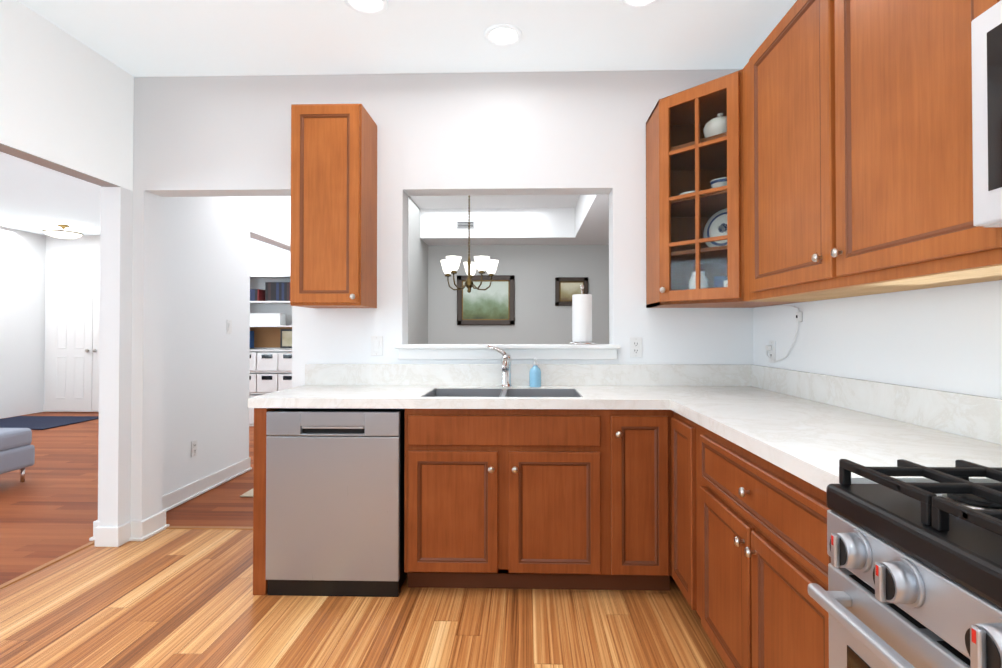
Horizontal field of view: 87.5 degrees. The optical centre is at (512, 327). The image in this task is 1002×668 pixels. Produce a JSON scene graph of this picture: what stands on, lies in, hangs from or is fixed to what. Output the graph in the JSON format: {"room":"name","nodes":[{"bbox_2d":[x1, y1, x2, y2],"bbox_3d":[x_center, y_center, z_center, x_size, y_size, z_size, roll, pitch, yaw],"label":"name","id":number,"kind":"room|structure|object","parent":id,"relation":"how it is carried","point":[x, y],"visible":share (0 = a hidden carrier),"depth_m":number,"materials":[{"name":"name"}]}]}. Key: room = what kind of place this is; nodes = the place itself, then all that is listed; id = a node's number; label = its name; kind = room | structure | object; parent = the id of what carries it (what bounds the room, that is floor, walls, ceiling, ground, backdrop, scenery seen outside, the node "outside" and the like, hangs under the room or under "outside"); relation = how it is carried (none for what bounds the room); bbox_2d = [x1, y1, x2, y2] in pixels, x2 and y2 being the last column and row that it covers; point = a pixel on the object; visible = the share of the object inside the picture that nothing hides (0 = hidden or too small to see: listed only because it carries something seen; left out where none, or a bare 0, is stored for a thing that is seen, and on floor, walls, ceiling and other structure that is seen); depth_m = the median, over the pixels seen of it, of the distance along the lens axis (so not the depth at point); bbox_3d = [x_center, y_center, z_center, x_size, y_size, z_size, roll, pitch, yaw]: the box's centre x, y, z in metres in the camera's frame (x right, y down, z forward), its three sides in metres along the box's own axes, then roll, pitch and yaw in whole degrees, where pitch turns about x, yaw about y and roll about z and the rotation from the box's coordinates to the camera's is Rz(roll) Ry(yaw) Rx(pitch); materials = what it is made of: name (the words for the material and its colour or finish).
{"room":"kitchen","nodes":[
{"label":"kitchen","id":0,"kind":"room"},
{"bbox_2d":[0,226,43,418],"bbox_3d":[-7.457,-0.120,3.067,0.180,2.743,10.140,0,-1,2],"label":"wall","id":1,"kind":"structure","parent":0,"point":[21,252],"depth_m":7.76,"materials":[{"name":"white paint"}]},
{"bbox_2d":[0,0,133,190],"bbox_3d":[-2.376,-1.180,0.493,0.108,0.683,5.242,0,-1,2],"label":"wall","id":2,"kind":"structure","parent":0,"point":[66,104],"depth_m":2.64,"materials":[{"name":"white paint"}]},
{"bbox_2d":[44,235,99,411],"bbox_3d":[-6.046,-0.062,8.146,2.370,2.743,0.210,0,-1,2],"label":"wall","id":3,"kind":"structure","parent":0,"point":[49,317],"depth_m":8.08,"materials":[{"name":"white paint"}]},
{"bbox_2d":[0,412,253,584],"bbox_3d":[-3.646,1.288,3.429,10.680,0.056,11.100,0,-1,2],"label":"floor","id":4,"kind":"structure","parent":0,"point":[48,509],"depth_m":3.77,"materials":[{"name":"brown wood"}]},
{"bbox_2d":[0,428,34,481],"bbox_3d":[-4.762,0.852,3.964,1.620,0.820,0.800,0,-1,2],"label":"chaise","id":5,"kind":"object","parent":4,"relation":"on","point":[17,450],"visible":1,"depth_m":4.18,"materials":[{"name":"grey fabric"}]},
{"bbox_2d":[0,416,98,429],"bbox_3d":[-6.539,1.291,7.108,1.300,0.012,1.000,0,-1,2],"label":"rug","id":6,"kind":"object","parent":4,"relation":"on","point":[38,422],"visible":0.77,"depth_m":7.14,"materials":[{"name":"blue fabric"}]},
{"bbox_2d":[240,489,252,496],"bbox_3d":[-1.698,1.260,4.278,0.630,0.010,0.800,0,-1,2],"label":"mat","id":7,"kind":"object","parent":4,"relation":"on","point":[249,493],"visible":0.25,"depth_m":3.92,"materials":[{"name":"beige"}]},
{"bbox_2d":[249,271,291,425],"bbox_3d":[-3.196,0.281,7.005,0.890,2.030,0.346,0,-1,2],"label":"bookshelf","id":8,"kind":"object","parent":4,"relation":"on","point":[270,366],"visible":0.4,"depth_m":6.89,"materials":[{"name":"white paint"}]},
{"bbox_2d":[89,196,290,546],"bbox_3d":[-3.140,-0.096,5.174,4.000,2.743,4.317,0,-1,2],"label":"wall","id":9,"kind":"structure","parent":0,"point":[217,250],"depth_m":4.07,"materials":[{"name":"white paint"}]},
{"bbox_2d":[191,440,196,456],"bbox_3d":[-2.368,0.901,3.900,0.009,0.115,0.070,0,-1,2],"label":"outlet","id":10,"kind":"object","parent":9,"relation":"attached to","point":[194,448],"visible":1,"depth_m":3.89,"materials":[{"name":"white plastic"}]},
{"bbox_2d":[227,320,231,333],"bbox_3d":[-2.355,-0.004,4.360,0.012,0.115,0.070,0,-1,2],"label":"light switch","id":11,"kind":"object","parent":9,"relation":"attached to","point":[229,326],"visible":1,"depth_m":4.35,"materials":[{"name":"white plastic"}]},
{"bbox_2d":[0,526,726,667],"bbox_3d":[-0.590,1.221,0.524,3.855,0.010,5.454,0,-1,2],"label":"floor","id":12,"kind":"structure","parent":0,"point":[176,597],"depth_m":2.21,"materials":[{"name":"brown wood"}]},
{"bbox_2d":[266,408,407,596],"bbox_3d":[-0.823,0.821,2.707,0.620,0.852,0.589,0,-1,2],"label":"dishwasher","id":13,"kind":"object","parent":12,"relation":"on","point":[334,501],"visible":1,"depth_m":2.41,"materials":[{"name":"silver metal"}]},
{"bbox_2d":[573,409,672,590],"bbox_3d":[0.561,0.814,2.701,0.380,0.868,0.627,0,-1,2],"label":"base cabinet","id":14,"kind":"object","parent":12,"relation":"on","point":[578,499],"depth_m":2.40,"materials":[{"name":"brown wood"}]},
{"bbox_2d":[248,364,773,409],"bbox_3d":[0.078,0.394,2.701,2.591,0.367,0.663,0,-1,2],"label":"countertop","id":15,"kind":"structure","parent":14,"relation":"on","point":[373,386],"depth_m":2.91,"materials":[{"name":"white stone"}]},
{"bbox_2d":[487,345,511,386],"bbox_3d":[-0.072,0.214,2.838,0.142,0.237,0.274,0,-1,2],"label":"kitchen faucet","id":16,"kind":"object","parent":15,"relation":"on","point":[506,367],"visible":1,"depth_m":2.92,"materials":[{"name":"silver metal"}]},
{"bbox_2d":[529,358,540,386],"bbox_3d":[0.130,0.253,2.940,0.066,0.162,0.066,0,-1,2],"label":"soap bottle","id":17,"kind":"object","parent":15,"relation":"on","point":[535,376],"visible":1,"depth_m":2.92,"materials":[{"name":"blue plastic"}]},
{"bbox_2d":[668,368,1001,491],"bbox_3d":[1.024,0.282,1.715,0.647,0.167,1.260,0,-1,2],"label":"countertop","id":18,"kind":"structure","parent":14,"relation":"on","point":[812,428],"depth_m":1.67,"materials":[{"name":"white stone"}]},
{"bbox_2d":[671,411,690,606],"bbox_3d":[1.040,0.808,2.200,0.642,0.868,0.343,0,-1,2],"label":"base cabinet","id":19,"kind":"object","parent":12,"relation":"on","point":[680,425],"depth_m":2.25,"materials":[{"name":"brown wood"}]},
{"bbox_2d":[691,421,830,667],"bbox_3d":[1.023,0.801,1.554,0.642,0.868,0.949,0,-1,2],"label":"base cabinet","id":20,"kind":"object","parent":12,"relation":"on","point":[751,559],"depth_m":1.51,"materials":[{"name":"brown wood"}]},
{"bbox_2d":[808,459,1001,667],"bbox_3d":[0.948,0.745,0.698,0.726,0.959,0.756,0,-1,2],"label":"gas range","id":21,"kind":"object","parent":12,"relation":"on","point":[914,574],"visible":1,"depth_m":0.86,"materials":[{"name":"silver metal"}]},
{"bbox_2d":[0,0,796,234],"bbox_3d":[-3.646,-1.547,3.462,10.680,0.120,11.100,0,-1,2],"label":"ceiling","id":22,"kind":"structure","parent":0,"point":[153,38],"depth_m":2.72,"materials":[{"name":"white paint"}]},
{"bbox_2d":[42,224,82,238],"bbox_3d":[-6.332,-1.350,7.383,0.444,0.184,0.444,0,-1,2],"label":"ceiling light","id":23,"kind":"object","parent":22,"relation":"hanging from","point":[63,233],"visible":1,"depth_m":7.29,"materials":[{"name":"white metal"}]},
{"bbox_2d":[344,0,387,14],"bbox_3d":[-0.670,-1.495,2.403,0.196,0.008,0.196,0,-1,2],"label":"recessed light","id":24,"kind":"object","parent":22,"relation":"in","point":[371,7],"visible":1,"depth_m":2.43,"materials":[{"name":"white paint"}]},
{"bbox_2d":[440,196,498,292],"bbox_3d":[-0.422,-0.901,5.138,0.578,1.131,0.562,0,-1,2],"label":"dining chandelier","id":25,"kind":"object","parent":22,"relation":"hanging from","point":[451,264],"visible":0.96,"depth_m":5.10,"materials":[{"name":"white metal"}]},
{"bbox_2d":[484,24,521,45],"bbox_3d":[-0.045,-1.492,2.679,0.196,0.008,0.196,0,-1,2],"label":"recessed light","id":26,"kind":"object","parent":22,"relation":"in","point":[503,35],"visible":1,"depth_m":2.67,"materials":[{"name":"white paint"}]},
{"bbox_2d":[410,195,608,245],"bbox_3d":[0.398,-1.288,5.051,3.120,0.363,3.702,0,-1,2],"label":"ceiling","id":27,"kind":"structure","parent":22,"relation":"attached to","point":[539,219],"depth_m":6.37,"materials":[{"name":"white paint"}]},
{"bbox_2d":[620,0,657,7],"bbox_3d":[0.581,-1.496,2.353,0.196,0.008,0.196,0,-1,2],"label":"recessed light","id":28,"kind":"object","parent":22,"relation":"in","point":[636,3],"visible":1,"depth_m":2.41,"materials":[{"name":"white paint"}]},
{"bbox_2d":[408,196,427,343],"bbox_3d":[-1.185,-0.097,5.152,0.050,2.743,3.856,0,-1,2],"label":"wall","id":29,"kind":"structure","parent":0,"point":[417,248],"depth_m":6.19,"materials":[{"name":"grey paint"}]},
{"bbox_2d":[98,69,752,526],"bbox_3d":[-0.457,-0.120,3.094,3.985,2.743,0.270,0,-1,2],"label":"wall","id":30,"kind":"structure","parent":0,"point":[510,133],"depth_m":3.06,"materials":[{"name":"white paint"}]},
{"bbox_2d":[290,104,376,307],"bbox_3d":[-0.984,-0.650,2.899,0.376,1.072,0.346,0,-1,2],"label":"upper cabinet","id":31,"kind":"object","parent":30,"relation":"attached to","point":[333,253],"visible":1,"depth_m":2.76,"materials":[{"name":"brown wood"}]},
{"bbox_2d":[371,336,382,355],"bbox_3d":[-0.791,0.109,3.054,0.070,0.115,0.012,0,-1,2],"label":"outlet","id":32,"kind":"object","parent":30,"relation":"in","point":[376,345],"visible":1,"depth_m":3.05,"materials":[{"name":"white plastic"}]},
{"bbox_2d":[394,344,620,359],"bbox_3d":[-0.027,0.144,3.102,1.297,0.085,0.215,0,-1,2],"label":"window sill","id":33,"kind":"structure","parent":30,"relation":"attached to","point":[521,351],"depth_m":3.02,"materials":[{"name":"white paint"}]},
{"bbox_2d":[569,285,595,344],"bbox_3d":[0.415,-0.075,3.102,0.160,0.353,0.160,0,-1,2],"label":"paper towel holder","id":34,"kind":"object","parent":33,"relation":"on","point":[581,318],"visible":1,"depth_m":3.05,"materials":[{"name":"white paper"}]},
{"bbox_2d":[630,337,641,356],"bbox_3d":[0.713,0.116,3.015,0.070,0.115,0.009,0,-1,2],"label":"outlet","id":35,"kind":"object","parent":30,"relation":"in","point":[635,346],"visible":1,"depth_m":3.01,"materials":[{"name":"white plastic"}]},
{"bbox_2d":[428,245,608,343],"bbox_3d":[0.444,-0.076,6.962,3.090,2.743,0.150,0,-1,2],"label":"wall","id":36,"kind":"structure","parent":0,"point":[540,316],"depth_m":6.90,"materials":[{"name":"grey paint"}]},
{"bbox_2d":[457,275,514,324],"bbox_3d":[-0.347,-0.356,6.893,0.760,0.656,0.033,0,-1,2],"label":"picture frame","id":37,"kind":"object","parent":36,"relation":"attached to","point":[493,303],"visible":1,"depth_m":6.89,"materials":[{"name":"brown wood"}]},
{"bbox_2d":[555,277,587,305],"bbox_3d":[0.782,-0.469,6.864,0.430,0.373,0.033,0,-1,2],"label":"picture frame","id":38,"kind":"object","parent":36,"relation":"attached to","point":[566,288],"visible":0.71,"depth_m":6.86,"materials":[{"name":"brown wood"}]},
{"bbox_2d":[753,280,1001,398],"bbox_3d":[1.389,-0.151,0.382,0.150,2.743,5.244,0,-1,2],"label":"wall","id":39,"kind":"structure","parent":0,"point":[947,338],"depth_m":1.82,"materials":[{"name":"white paint"}]},
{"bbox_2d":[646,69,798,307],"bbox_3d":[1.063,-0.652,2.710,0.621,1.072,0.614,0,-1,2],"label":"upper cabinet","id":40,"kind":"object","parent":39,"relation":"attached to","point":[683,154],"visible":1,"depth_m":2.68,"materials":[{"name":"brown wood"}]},
{"bbox_2d":[689,271,707,288],"bbox_3d":[0.961,-0.211,2.701,0.094,0.152,0.094,0,-1,2],"label":"canister","id":41,"kind":"object","parent":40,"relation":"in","point":[692,283],"depth_m":2.67,"materials":[{"name":"white ceramic"}]},
{"bbox_2d":[703,208,726,246],"bbox_3d":[1.097,-0.504,2.696,0.170,0.226,0.170,0,-1,2],"label":"plate","id":42,"kind":"object","parent":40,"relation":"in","point":[716,227],"depth_m":2.71,"materials":[{"name":"white ceramic"}]},
{"bbox_2d":[703,113,726,137],"bbox_3d":[1.043,-1.001,2.623,0.160,0.145,0.160,0,-1,2],"label":"tureen","id":43,"kind":"object","parent":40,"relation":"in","point":[709,127],"depth_m":2.57,"materials":[{"name":"white ceramic"}]},
{"bbox_2d":[710,177,726,187],"bbox_3d":[1.058,-0.696,2.619,0.125,0.075,0.125,0,-1,2],"label":"bowl","id":44,"kind":"object","parent":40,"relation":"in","point":[713,182],"depth_m":2.58,"materials":[{"name":"white ceramic"}]},
{"bbox_2d":[714,276,727,287],"bbox_3d":[1.058,-0.196,2.642,0.076,0.120,0.075,0,-1,2],"label":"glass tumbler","id":45,"kind":"object","parent":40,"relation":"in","point":[718,280],"depth_m":2.61,"materials":[{"name":"blue glass"}]},
{"bbox_2d":[723,280,727,286],"bbox_3d":[1.060,-0.182,2.533,0.100,0.090,0.099,0,-1,2],"label":"mug","id":46,"kind":"object","parent":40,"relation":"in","point":[725,283],"depth_m":2.52,"materials":[{"name":"white ceramic"}]},
{"bbox_2d":[758,305,801,362],"bbox_3d":[1.357,0.036,2.661,0.036,0.299,0.398,0,-1,2],"label":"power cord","id":47,"kind":"object","parent":39,"relation":"attached to","point":[771,347],"visible":1,"depth_m":2.73,"materials":[{"name":"white plastic"}]},
{"bbox_2d":[743,0,1001,301],"bbox_3d":[1.187,-0.663,1.744,0.323,1.072,1.321,0,-1,2],"label":"upper cabinet","id":48,"kind":"object","parent":39,"relation":"attached to","point":[857,153],"depth_m":1.55,"materials":[{"name":"brown wood"}]},
{"bbox_2d":[971,0,1001,226],"bbox_3d":[1.109,-0.424,0.700,0.424,0.436,0.756,0,-1,2],"label":"over-the-range microwave","id":49,"kind":"object","parent":39,"relation":"attached to","point":[986,34],"visible":1,"depth_m":1.04,"materials":[{"name":"silver metal"}]}
]}

